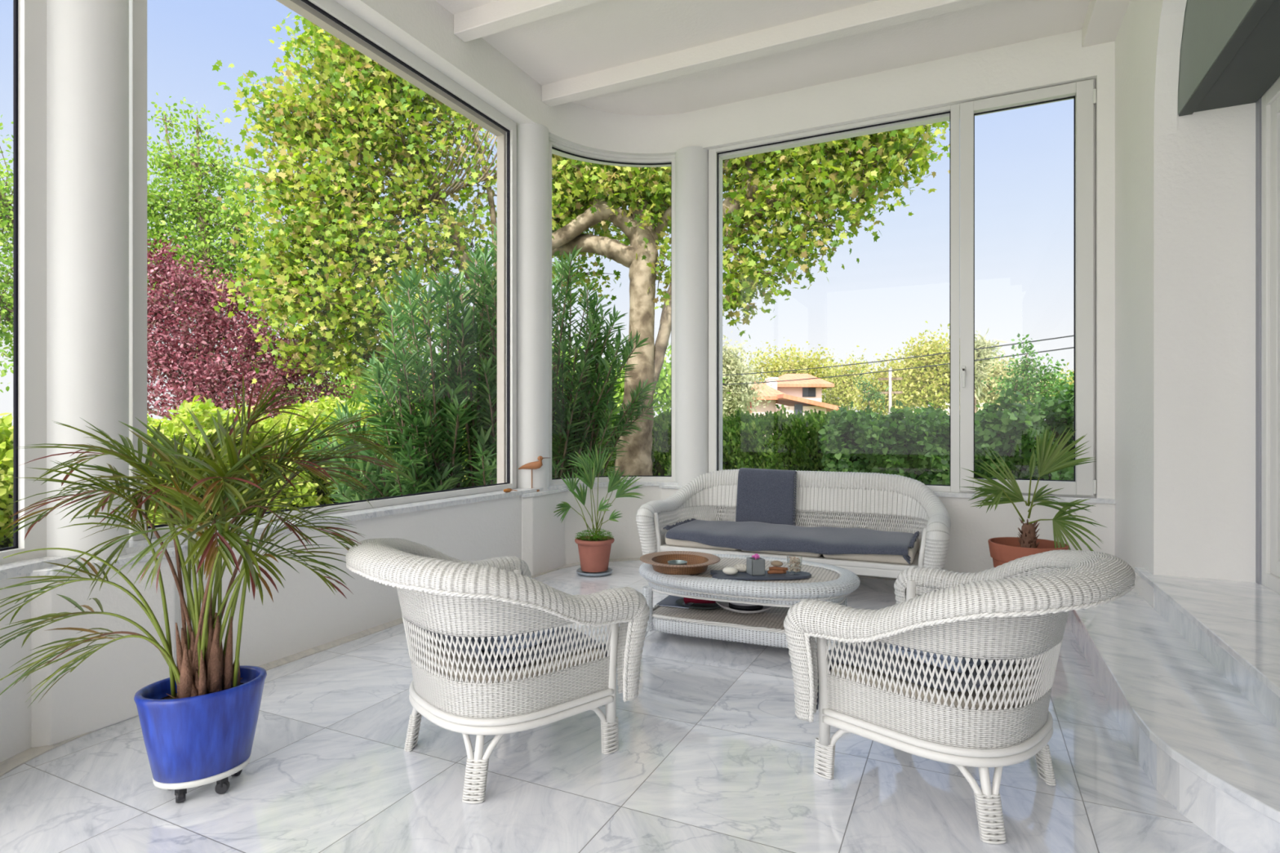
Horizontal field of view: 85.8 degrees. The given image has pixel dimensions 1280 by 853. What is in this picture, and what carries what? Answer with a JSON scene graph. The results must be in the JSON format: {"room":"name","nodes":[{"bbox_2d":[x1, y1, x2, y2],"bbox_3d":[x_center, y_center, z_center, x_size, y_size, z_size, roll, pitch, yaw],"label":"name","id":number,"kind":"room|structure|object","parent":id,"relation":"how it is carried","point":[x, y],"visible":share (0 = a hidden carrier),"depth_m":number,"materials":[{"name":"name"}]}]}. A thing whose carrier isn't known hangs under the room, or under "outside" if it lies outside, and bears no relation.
{"room":"sunroom","nodes":[
{"label":"sunroom","id":0,"kind":"room"},
{"bbox_2d":[31,556,178,747],"bbox_3d":[-2.055,0.799,2.563,0.285,0.582,0.578,0,0,25],"label":"wall","id":1,"kind":"structure","parent":0,"point":[100,692],"depth_m":2.47,"materials":[{"name":"white paint"}]},
{"bbox_2d":[46,0,128,561],"bbox_3d":[-2.080,-0.890,2.576,0.278,2.749,0.278,0,0,25],"label":"column","id":2,"kind":"structure","parent":1,"relation":"attached to","point":[87,41],"depth_m":2.47,"materials":[{"name":"paint"}]},
{"bbox_2d":[133,665,266,783],"bbox_3d":[-1.322,0.900,2.086,0.276,0.255,0.328,0,0,25],"label":"planter","id":3,"kind":"object","parent":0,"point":[194,734],"depth_m":2.00,"materials":[{"name":"blue ceramic"}]},
{"bbox_2d":[152,754,251,803],"bbox_3d":[-1.321,1.058,2.085,0.214,0.064,0.245,0,0,25],"label":"tray","id":4,"kind":"object","parent":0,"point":[180,785],"depth_m":2.00,"materials":[{"name":"white plastic"}]},
{"bbox_2d":[521,492,564,576],"bbox_3d":[-0.801,0.799,5.237,0.252,0.582,0.549,0,0,25],"label":"wall","id":5,"kind":"structure","parent":0,"point":[542,532],"depth_m":5.10,"materials":[{"name":"white paint"}]},
{"bbox_2d":[516,123,549,490],"bbox_3d":[-0.836,-0.890,5.260,0.288,2.749,0.288,0,0,25],"label":"column","id":6,"kind":"structure","parent":5,"relation":"attached to","point":[532,140],"depth_m":5.14,"materials":[{"name":"paint"}]},
{"bbox_2d":[0,485,1097,762],"bbox_3d":[-0.058,0.790,4.370,6.365,0.600,3.028,0,0,-28],"label":"wall","id":7,"kind":"structure","parent":0,"point":[306,614],"depth_m":3.72,"materials":[{"name":"white paint"}]},
{"bbox_2d":[26,545,185,576],"bbox_3d":[-2.047,0.495,2.558,0.305,0.025,0.619,0,0,25],"label":"trim","id":8,"kind":"structure","parent":7,"relation":"on","point":[123,559],"depth_m":2.47,"materials":[{"name":"stone"}]},
{"bbox_2d":[0,557,896,777],"bbox_3d":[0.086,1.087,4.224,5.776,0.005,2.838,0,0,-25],"label":"baseboard","id":9,"kind":"structure","parent":7,"relation":"attached to","point":[13,762],"depth_m":3.26,"materials":[{"name":"beige stone"}]},
{"bbox_2d":[520,488,568,497],"bbox_3d":[-0.792,0.495,5.233,0.272,0.025,0.589,0,0,25],"label":"trim","id":10,"kind":"structure","parent":7,"relation":"on","point":[555,491],"depth_m":5.09,"materials":[{"name":"stone"}]},
{"bbox_2d":[0,481,1115,579],"bbox_3d":[0.049,0.475,4.298,6.117,0.030,2.990,0,0,-26],"label":"window sill","id":11,"kind":"structure","parent":7,"relation":"on","point":[9,570],"depth_m":3.80,"materials":[{"name":"stone"}]},
{"bbox_2d":[503,488,517,492],"bbox_3d":[-0.910,0.446,4.833,0.037,0.030,0.126,0,0,38],"label":"trinket","id":12,"kind":"object","parent":11,"relation":"on","point":[508,490],"visible":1,"depth_m":4.80,"materials":[{"name":"brown wood"}]},
{"bbox_2d":[518,456,546,491],"bbox_3d":[-0.784,0.350,5.117,0.250,0.264,0.060,0,0,7],"label":"bird figurine","id":13,"kind":"object","parent":11,"relation":"on","point":[536,464],"visible":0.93,"depth_m":5.10,"materials":[{"name":"brown wood"}]},
{"bbox_2d":[658,485,684,488],"bbox_3d":[0.462,0.495,5.649,0.580,0.025,0.242,0,0,25],"label":"trim","id":14,"kind":"structure","parent":7,"relation":"on","point":[661,486],"depth_m":5.61,"materials":[{"name":"stone"}]},
{"bbox_2d":[1066,584,1279,852],"bbox_3d":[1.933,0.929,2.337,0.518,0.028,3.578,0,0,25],"label":"step","id":15,"kind":"structure","parent":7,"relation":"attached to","point":[1181,702],"depth_m":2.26,"materials":[{"name":"stone"}]},
{"bbox_2d":[574,535,614,572],"bbox_3d":[-0.336,0.944,5.099,0.294,0.232,0.294,0,0,25],"label":"pot","id":16,"kind":"object","parent":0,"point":[593,552],"depth_m":5.01,"materials":[{"name":"ceramic"}]},
{"bbox_2d":[0,560,1234,852],"bbox_3d":[0.778,1.190,0.239,7.800,0.200,10.100,0,0,25],"label":"floor","id":17,"kind":"structure","parent":0,"point":[714,754],"depth_m":2.11,"materials":[{"name":"stone"}]},
{"bbox_2d":[0,375,414,803],"bbox_3d":[-1.317,0.454,2.091,1.205,1.271,0.665,0,0,-17],"label":"areca palm","id":18,"kind":"object","parent":17,"relation":"on","point":[198,723],"visible":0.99,"depth_m":2.04,"materials":[{"name":"green plant"}]},
{"bbox_2d":[345,537,649,804],"bbox_3d":[-0.518,0.725,2.269,0.805,0.735,0.821,0,0,-41],"label":"wicker armchair","id":19,"kind":"object","parent":17,"relation":"on","point":[455,691],"visible":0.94,"depth_m":2.05,"materials":[{"name":"white wicker"}]},
{"bbox_2d":[424,626,607,668],"bbox_3d":[-0.430,0.723,2.347,0.536,0.201,0.468,0,0,-41],"label":"seat cushion","id":20,"kind":"object","parent":19,"relation":"on","point":[460,639],"visible":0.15,"depth_m":2.17,"materials":[{"name":"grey fabric"}]},
{"bbox_2d":[455,606,555,656],"bbox_3d":[-0.463,0.669,2.277,0.300,0.065,0.240,0,0,37],"label":"folded blanket","id":21,"kind":"object","parent":20,"relation":"on","point":[479,640],"visible":0.09,"depth_m":2.15,"materials":[{"name":"blue fabric"}]},
{"bbox_2d":[553,444,642,577],"bbox_3d":[-0.313,0.606,5.120,0.698,0.968,0.403,0,0,-6],"label":"palm","id":22,"kind":"object","parent":17,"relation":"on","point":[594,550],"visible":1,"depth_m":5.10,"materials":[{"name":"plant"}]},
{"bbox_2d":[639,554,860,650],"bbox_3d":[0.540,0.909,3.531,1.124,0.376,0.743,0,0,22],"label":"wicker coffee table","id":23,"kind":"object","parent":17,"relation":"on","point":[824,575],"visible":0.56,"depth_m":3.34,"materials":[{"name":"white wicker"}]},
{"bbox_2d":[656,595,693,608],"bbox_3d":[0.212,0.956,3.759,0.180,0.008,0.210,0,0,22],"label":"magazine stack","id":24,"kind":"object","parent":23,"relation":"on","point":[669,601],"visible":0.61,"depth_m":3.71,"materials":[{"name":"paper"}]},
{"bbox_2d":[658,604,688,608],"bbox_3d":[0.212,0.958,3.759,0.180,0.004,0.210,0,0,22],"label":"magazine","id":25,"kind":"object","parent":24,"relation":"on","point":[673,606],"depth_m":3.66,"materials":[{"name":"paper"}]},
{"bbox_2d":[640,551,719,575],"bbox_3d":[0.203,0.695,3.486,0.406,0.060,0.406,0,0,25],"label":"rattan tray","id":26,"kind":"object","parent":23,"relation":"on","point":[698,562],"visible":0.98,"depth_m":3.51,"materials":[{"name":"brown wicker"}]},
{"bbox_2d":[667,560,687,564],"bbox_3d":[0.189,0.702,3.481,0.101,0.035,0.101,0,0,25],"label":"dish","id":27,"kind":"object","parent":26,"relation":"in","point":[672,562],"visible":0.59,"depth_m":3.51,"materials":[{"name":"grey metal"}]},
{"bbox_2d":[675,598,721,609],"bbox_3d":[0.321,0.950,3.674,0.270,0.020,0.194,0,0,25],"label":"plate","id":28,"kind":"object","parent":23,"relation":"on","point":[695,606],"visible":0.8,"depth_m":3.66,"materials":[{"name":"ceramic"}]},
{"bbox_2d":[683,592,715,604],"bbox_3d":[0.324,0.914,3.689,0.181,0.075,0.095,0,0,8],"label":"cloth","id":29,"kind":"object","parent":28,"relation":"on","point":[686,600],"visible":0.42,"depth_m":3.65,"materials":[{"name":"red fabric"}]},
{"bbox_2d":[653,605,814,629],"bbox_3d":[0.540,0.968,3.531,0.924,0.011,0.428,0,0,22],"label":"shelf","id":30,"kind":"object","parent":23,"relation":"attached to","point":[773,618],"depth_m":3.46,"materials":[{"name":"beige wicker"}]},
{"bbox_2d":[715,594,774,613],"bbox_3d":[0.551,0.919,3.582,0.316,0.067,0.221,0,0,0],"label":"hat","id":31,"kind":"object","parent":23,"relation":"on","point":[735,607],"visible":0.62,"depth_m":3.52,"materials":[{"name":"fabric"}]},
{"bbox_2d":[710,569,811,580],"bbox_3d":[0.589,0.723,3.358,0.487,0.012,0.183,0,0,-3],"label":"slate board","id":32,"kind":"object","parent":23,"relation":"on","point":[719,575],"visible":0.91,"depth_m":3.30,"materials":[{"name":"black stone"}]},
{"bbox_2d":[722,567,737,574],"bbox_3d":[0.437,0.698,3.330,0.076,0.036,0.056,0,0,25],"label":"pebble","id":33,"kind":"object","parent":32,"relation":"on","point":[729,571],"visible":1,"depth_m":3.31,"materials":[{"name":"white stone"}]},
{"bbox_2d":[733,564,746,572],"bbox_3d":[0.501,0.698,3.395,0.086,0.039,0.044,0,0,25],"label":"coral","id":34,"kind":"object","parent":32,"relation":"on","point":[740,567],"visible":0.82,"depth_m":3.38},
{"bbox_2d":[746,553,764,575],"bbox_3d":[0.562,0.668,3.342,0.068,0.097,0.068,0,0,-14],"label":"vase","id":35,"kind":"object","parent":32,"relation":"on","point":[755,565],"visible":1,"depth_m":3.31,"materials":[{"name":"grey concrete"}]},
{"bbox_2d":[767,566,787,573],"bbox_3d":[0.669,0.699,3.349,0.102,0.033,0.037,0,0,-1],"label":"chips","id":36,"kind":"object","parent":32,"relation":"on","point":[772,570],"visible":1,"depth_m":3.34,"materials":[{"name":"orange wood"}]},
{"bbox_2d":[770,560,782,566],"bbox_3d":[0.669,0.670,3.366,0.060,0.028,0.044,0,0,25],"label":"pebble","id":37,"kind":"object","parent":36,"relation":"on","point":[775,563],"visible":1,"depth_m":3.35,"materials":[{"name":"beige stone"}]},
{"bbox_2d":[786,555,802,574],"bbox_3d":[0.752,0.674,3.348,0.074,0.085,0.074,0,0,25],"label":"glass tumbler","id":38,"kind":"object","parent":32,"relation":"on","point":[799,555],"visible":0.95,"depth_m":3.34,"materials":[{"name":"clear glass"}]},
{"bbox_2d":[788,556,801,572],"bbox_3d":[0.753,0.670,3.349,0.066,0.073,0.061,0,0,25],"label":"shells","id":39,"kind":"object","parent":38,"relation":"in","point":[795,562],"visible":1,"depth_m":3.33,"materials":[{"name":"beige"}]},
{"bbox_2d":[635,468,951,588],"bbox_3d":[1.050,0.709,4.744,1.994,0.764,0.942,0,0,25],"label":"wicker sofa","id":40,"kind":"object","parent":17,"relation":"on","point":[860,493],"visible":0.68,"depth_m":4.78,"materials":[{"name":"white wicker"}]},
{"bbox_2d":[665,533,737,551],"bbox_3d":[0.531,0.775,4.900,0.530,0.094,0.595,0,0,25],"label":"seat cushion","id":41,"kind":"object","parent":40,"relation":"on","point":[671,544],"depth_m":4.67,"materials":[{"name":"fabric"}]},
{"bbox_2d":[735,467,796,525],"bbox_3d":[0.959,0.536,5.154,0.450,0.441,0.200,0,0,25],"label":"folded throw","id":42,"kind":"object","parent":40,"relation":"on","point":[763,495],"visible":0.91,"depth_m":5.09,"materials":[{"name":"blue fabric"}]},
{"bbox_2d":[742,550,822,557],"bbox_3d":[1.014,0.775,4.670,0.530,0.094,0.595,0,0,25],"label":"seat cushion","id":43,"kind":"object","parent":40,"relation":"on","point":[762,553],"depth_m":4.40,"materials":[{"name":"fabric"}]},
{"bbox_2d":[662,518,919,564],"bbox_3d":[0.994,0.747,4.636,1.611,0.117,0.615,0,0,25],"label":"seat cushion","id":44,"kind":"object","parent":40,"relation":"on","point":[742,535],"visible":1,"depth_m":4.49,"materials":[{"name":"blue fabric"}]},
{"bbox_2d":[822,537,919,564],"bbox_3d":[1.496,0.775,4.440,0.530,0.094,0.595,0,0,25],"label":"seat cushion","id":45,"kind":"object","parent":40,"relation":"on","point":[913,553],"depth_m":4.18,"materials":[{"name":"fabric"}]},
{"bbox_2d":[783,549,1135,844],"bbox_3d":[0.986,0.725,2.072,0.821,0.735,0.805,0,0,-43],"label":"wicker armchair","id":46,"kind":"object","parent":17,"relation":"on","point":[1030,598],"visible":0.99,"depth_m":1.86,"materials":[{"name":"white wicker"}]},
{"bbox_2d":[804,640,1026,710],"bbox_3d":[0.891,0.776,2.172,0.487,0.308,0.576,0,0,-43],"label":"seat cushion","id":47,"kind":"object","parent":46,"relation":"on","point":[993,664],"visible":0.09,"depth_m":2.02,"materials":[{"name":"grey fabric"}]},
{"bbox_2d":[830,663,1035,732],"bbox_3d":[0.930,0.794,2.132,0.524,0.108,0.470,0,0,-43],"label":"seat cushion","id":48,"kind":"object","parent":46,"relation":"on","point":[957,715],"depth_m":1.85,"materials":[{"name":"fabric"}]},
{"bbox_2d":[987,537,1068,567],"bbox_3d":[2.261,0.884,4.018,0.410,0.412,0.410,0,0,25],"label":"pot","id":49,"kind":"object","parent":17,"relation":"on","point":[1002,550],"depth_m":3.98,"materials":[{"name":"ceramic"}]},
{"bbox_2d":[960,425,1106,567],"bbox_3d":[2.272,0.540,4.021,0.740,1.100,0.410,0,0,-13],"label":"fan palm","id":50,"kind":"object","parent":17,"relation":"on","point":[1002,550],"visible":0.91,"depth_m":4.01,"materials":[{"name":"plant"}]},
{"bbox_2d":[662,488,722,525],"bbox_3d":[0.466,0.799,5.657,0.540,0.582,0.223,0,0,25],"label":"wall","id":51,"kind":"structure","parent":0,"point":[666,493],"depth_m":5.56,"materials":[{"name":"white paint"}]},
{"bbox_2d":[675,146,708,485],"bbox_3d":[0.441,-0.890,5.709,0.308,2.749,0.308,0,0,25],"label":"column","id":52,"kind":"structure","parent":51,"relation":"attached to","point":[691,162],"depth_m":5.58,"materials":[{"name":"paint"}]},
{"bbox_2d":[333,0,1097,167],"bbox_3d":[-0.058,-2.558,4.370,6.365,0.605,3.028,0,0,-28],"label":"wall","id":53,"kind":"structure","parent":0,"point":[424,28],"depth_m":4.90,"materials":[{"name":"white paint"}]},
{"bbox_2d":[0,0,46,564],"bbox_3d":[-2.104,-0.897,2.089,0.168,2.715,0.887,0,0,-7],"label":"window","id":54,"kind":"structure","parent":53,"relation":"in","point":[29,16],"depth_m":2.39,"materials":[{"name":"white paint"}]},
{"bbox_2d":[128,0,516,541],"bbox_3d":[-1.532,-0.897,3.966,0.125,2.715,2.605,0,0,25],"label":"window","id":55,"kind":"structure","parent":53,"relation":"in","point":[330,15],"depth_m":3.89,"materials":[{"name":"white paint"}]},
{"bbox_2d":[453,0,604,42],"bbox_3d":[0.472,-2.515,3.580,3.575,0.129,0.110,0,0,25],"label":"beam","id":56,"kind":"structure","parent":53,"relation":"attached to","point":[499,15],"depth_m":4.15,"materials":[{"name":"paint"}]},
{"bbox_2d":[549,137,675,485],"bbox_3d":[-0.241,-0.897,5.646,1.152,2.715,0.238,0,0,-20],"label":"window","id":57,"kind":"structure","parent":53,"relation":"in","point":[555,144],"depth_m":5.70,"materials":[{"name":"white paint"}]},
{"bbox_2d":[542,0,1002,106],"bbox_3d":[0.895,-2.515,4.469,3.575,0.129,0.110,0,0,25],"label":"beam","id":58,"kind":"structure","parent":53,"relation":"attached to","point":[879,14],"depth_m":4.50,"materials":[{"name":"paint"}]},
{"bbox_2d":[708,79,1096,497],"bbox_3d":[1.771,-0.897,5.066,2.654,2.715,0.210,0,0,25],"label":"window","id":59,"kind":"structure","parent":53,"relation":"in","point":[961,117],"depth_m":4.76,"materials":[{"name":"white paint"}]},
{"bbox_2d":[1081,0,1130,47],"bbox_3d":[1.192,-2.515,0.734,0.188,0.130,8.150,0,0,25],"label":"beam","id":60,"kind":"structure","parent":53,"relation":"attached to","point":[1103,20],"depth_m":4.17,"materials":[{"name":"paint"}]},
{"bbox_2d":[435,0,1089,115],"bbox_3d":[-0.346,-2.715,1.715,4.700,0.290,8.400,0,0,25],"label":"ceiling","id":61,"kind":"structure","parent":0,"point":[605,34],"depth_m":4.57,"materials":[{"name":"paint"}]},
{"bbox_2d":[1115,0,1186,608],"bbox_3d":[1.375,-0.885,0.813,0.095,3.950,8.450,0,0,25],"label":"wall","id":62,"kind":"structure","parent":0,"point":[1148,41],"depth_m":3.63,"materials":[{"name":"white paint"}]},
{"bbox_2d":[1134,567,1279,697],"bbox_3d":[2.353,0.759,-1.106,3.600,0.028,8.825,0,0,25],"label":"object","id":63,"kind":"structure","parent":62,"relation":"attached to","point":[1242,618],"depth_m":2.74,"materials":[{"name":"stone"}]},
{"bbox_2d":[1177,0,1256,115],"bbox_3d":[0.975,-1.978,-0.501,0.308,0.864,8.533,0,0,25],"label":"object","id":64,"kind":"structure","parent":62,"relation":"attached to","point":[1208,26],"depth_m":3.05,"materials":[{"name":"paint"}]},
{"bbox_2d":[1178,0,1279,115],"bbox_3d":[0.974,-1.552,-0.501,0.300,0.028,8.532,0,0,25],"label":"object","id":65,"kind":"structure","parent":62,"relation":"attached to","point":[1248,64],"depth_m":2.95,"materials":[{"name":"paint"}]},
{"bbox_2d":[1095,40,1255,585],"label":"wall","id":66,"kind":"structure","parent":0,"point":[1216,147],"depth_m":3.37,"materials":[{"name":"white paint"}]},
{"bbox_2d":[1255,76,1279,594],"bbox_3d":[1.938,-0.410,1.090,0.077,2.310,4.835,0,0,25],"label":"door","id":67,"kind":"structure","parent":66,"relation":"attached to","point":[1268,106],"depth_m":3.19,"materials":[{"name":"grey metal"}]},
{"bbox_2d":[1154,589,1279,730],"bbox_3d":[2.373,0.931,-1.118,3.553,0.317,8.820,0,0,25],"label":"step riser","id":68,"kind":"structure","parent":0,"point":[1256,692],"depth_m":2.51,"materials":[{"name":"stone"}]},
{"bbox_3d":[-1.526,1.465,-2.043,17.000,0.150,23.000,0,0,25],"label":"floor","id":69,"kind":"structure","parent":0,"visible":0},
{"bbox_2d":[204,11,497,395],"bbox_3d":[-3.484,-2.490,9.353,3.587,8.049,3.920,0,0,32],"label":"plane tree","id":70,"kind":"object","parent":69,"relation":"on","point":[345,125],"visible":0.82,"depth_m":8.89,"materials":[{"name":"green plant"}]},
{"bbox_2d":[300,261,488,502],"bbox_3d":[-1.987,0.034,5.867,1.711,3.055,1.745,0,0,41],"label":"shrub","id":71,"kind":"object","parent":69,"relation":"on","point":[425,443],"visible":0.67,"depth_m":5.66,"materials":[{"name":"green plant"}]},
{"bbox_2d":[428,222,497,488],"bbox_3d":[-1.333,-0.251,6.143,0.909,3.620,1.960,0,0,5],"label":"shrub","id":72,"kind":"object","parent":69,"relation":"on","point":[486,455],"visible":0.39,"depth_m":6.03,"materials":[{"name":"green plant"}]},
{"bbox_2d":[551,244,663,478],"bbox_3d":[-0.588,-0.173,7.427,1.637,3.463,1.607,0,0,-23],"label":"shrub","id":73,"kind":"object","parent":69,"relation":"on","point":[580,419],"visible":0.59,"depth_m":7.07,"materials":[{"name":"green plant"}]},
{"bbox_2d":[486,120,949,475],"bbox_3d":[1.237,-1.944,8.950,6.393,6.927,4.663,0,0,9],"label":"plane tree","id":74,"kind":"object","parent":69,"relation":"on","point":[585,195],"visible":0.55,"depth_m":8.63,"materials":[{"name":"green plant"}]},
{"bbox_3d":[27.932,1.770,58.692,240.000,0.440,190.000,0,0,25],"label":"floor","id":75,"kind":"structure","parent":0,"visible":0},
{"bbox_2d":[0,92,361,427],"bbox_3d":[-10.316,-2.805,14.796,7.948,8.755,3.857,0,0,-36],"label":"oak tree","id":76,"kind":"object","parent":75,"relation":"on","point":[204,213],"visible":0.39,"depth_m":14.70,"materials":[{"name":"green plant"}]},
{"bbox_2d":[0,390,467,548],"bbox_3d":[-4.660,0.577,5.662,2.171,2.131,8.355,0,0,25],"label":"hedge","id":77,"kind":"object","parent":75,"relation":"on","point":[203,412],"visible":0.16,"depth_m":6.44,"materials":[{"name":"green plant"}]},
{"bbox_2d":[146,232,356,429],"bbox_3d":[-6.129,-0.598,9.569,4.282,4.273,2.098,0,0,15],"label":"tree","id":78,"kind":"object","parent":75,"relation":"on","point":[196,373],"visible":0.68,"depth_m":9.47,"materials":[{"name":"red plant"}]},
{"bbox_2d":[227,347,483,418],"bbox_3d":[-7.893,-0.668,21.089,9.748,4.443,4.150,0,0,10],"label":"tree","id":79,"kind":"object","parent":75,"relation":"on","point":[347,382],"visible":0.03,"depth_m":20.33,"materials":[{"name":"green plant"}]},
{"bbox_2d":[551,329,730,416],"bbox_3d":[-0.564,-0.882,20.028,6.455,4.871,2.843,0,0,2],"label":"tree","id":80,"kind":"object","parent":75,"relation":"on","point":[664,391],"visible":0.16,"depth_m":19.61,"materials":[{"name":"green plant"}]},
{"bbox_2d":[462,400,888,476],"bbox_3d":[0.134,0.626,10.737,7.095,1.967,1.811,0,0,25],"label":"conifer hedge","id":81,"kind":"object","parent":75,"relation":"on","point":[794,444],"visible":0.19,"depth_m":9.47,"materials":[{"name":"green plant"}]},
{"bbox_2d":[722,324,773,435],"bbox_3d":[3.450,-1.168,27.017,3.513,5.447,3.463,0,0,-13],"label":"tree","id":82,"kind":"object","parent":75,"relation":"on","point":[739,396],"visible":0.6,"depth_m":26.50,"materials":[{"name":"green plant"}]},
{"bbox_2d":[726,373,840,436],"bbox_3d":[6.753,-0.682,35.450,5.976,4.464,12.101,0,0,0],"label":"house","id":83,"kind":"object","parent":75,"relation":"on","point":[804,395],"visible":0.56,"depth_m":33.23,"materials":[{"name":"tile"}]},
{"bbox_2d":[741,337,848,398],"bbox_3d":[9.687,-2.041,44.040,7.121,7.202,6.818,0,0,41],"label":"tree","id":84,"kind":"object","parent":75,"relation":"on","point":[787,364],"visible":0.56,"depth_m":43.34,"materials":[{"name":"green plant"}]},
{"bbox_2d":[822,345,881,413],"bbox_3d":[13.837,-2.020,46.868,5.567,7.165,4.919,0,0,-30],"label":"tree","id":85,"kind":"object","parent":75,"relation":"on","point":[837,393],"visible":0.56,"depth_m":46.39,"materials":[{"name":"green plant"}]},
{"bbox_2d":[848,369,888,410],"bbox_3d":[3.220,0.373,9.618,0.602,2.354,0.430,0,0,2],"label":"shrub","id":86,"kind":"object","parent":75,"relation":"on","point":[869,397],"visible":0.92,"depth_m":9.58,"materials":[{"name":"green plant"}]},
{"bbox_2d":[840,347,919,417],"bbox_3d":[13.658,-1.397,38.043,5.086,5.915,4.677,0,0,38],"label":"tree","id":87,"kind":"object","parent":75,"relation":"on","point":[875,406],"visible":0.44,"depth_m":37.59,"materials":[{"name":"green plant"}]},
{"bbox_2d":[878,368,902,414],"bbox_3d":[10.905,-0.487,30.000,1.000,4.074,0.140,0,0,25],"label":"utility pole","id":88,"kind":"object","parent":75,"relation":"on","point":[890,379],"visible":0.61,"depth_m":29.96,"materials":[{"name":"white wood"}]},
{"bbox_2d":[884,320,998,414],"bbox_3d":[14.808,-1.805,34.136,5.651,6.727,4.653,0,0,-12],"label":"tree","id":89,"kind":"object","parent":75,"relation":"on","point":[926,387],"visible":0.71,"depth_m":33.48,"materials":[{"name":"green plant"}]},
{"bbox_2d":[817,382,1073,484],"bbox_3d":[5.025,0.539,7.524,5.975,2.174,1.768,0,0,25],"label":"ivy hedge","id":90,"kind":"object","parent":75,"relation":"on","point":[914,446],"visible":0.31,"depth_m":7.80,"materials":[{"name":"green plant"}]},
{"bbox_2d":[936,328,1008,413],"bbox_3d":[15.874,-1.584,32.971,3.202,6.275,2.644,0,0,25],"label":"tree","id":91,"kind":"object","parent":75,"relation":"on","point":[980,371],"visible":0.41,"depth_m":32.55,"materials":[{"name":"green plant"}]},
{"bbox_2d":[976,346,1051,411],"bbox_3d":[22.687,-1.587,42.264,7.752,6.293,5.367,0,0,-22],"label":"tree","id":92,"kind":"object","parent":75,"relation":"on","point":[992,396],"visible":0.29,"depth_m":41.22,"materials":[{"name":"green plant"}]},
{"bbox_2d":[981,333,1073,404],"bbox_3d":[6.835,-0.043,12.034,1.565,3.186,1.299,0,0,25],"label":"shrub","id":93,"kind":"object","parent":75,"relation":"on","point":[1022,385],"visible":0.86,"depth_m":11.91,"materials":[{"name":"green plant"}]},
{"bbox_2d":[1041,362,1073,397],"bbox_3d":[25.200,-1.136,40.081,5.143,5.392,4.370,0,0,25],"label":"tree","id":94,"kind":"object","parent":75,"relation":"on","point":[1069,382],"visible":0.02,"depth_m":39.99,"materials":[{"name":"green plant"}]},
{"label":"outside","id":95,"kind":"structure","parent":0,"visible":0},
{"bbox_2d":[887,377,1068,414],"bbox_3d":[92.356,-5.481,132.713,89.717,7.694,118.640,0,0,25],"label":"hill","id":96,"kind":"structure","parent":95,"point":[948,409],"depth_m":100.71,"materials":[{"name":"green plant"}]},
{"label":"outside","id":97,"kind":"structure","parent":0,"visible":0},
{"bbox_2d":[722,335,1073,375],"bbox_3d":[4.945,-1.834,19.999,0.026,0.354,15.552,0,0,-39],"label":"overhead wire","id":98,"kind":"object","parent":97,"point":[1068,335],"visible":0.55,"depth_m":17.84,"materials":[{"name":"black plastic"}]},
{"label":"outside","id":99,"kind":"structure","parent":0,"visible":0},
{"bbox_2d":[722,346,1073,385],"bbox_3d":[4.945,-1.558,19.999,0.026,0.410,15.552,0,0,-39],"label":"overhead wire","id":100,"kind":"object","parent":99,"point":[1070,347],"visible":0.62,"depth_m":17.94,"materials":[{"name":"black plastic"}]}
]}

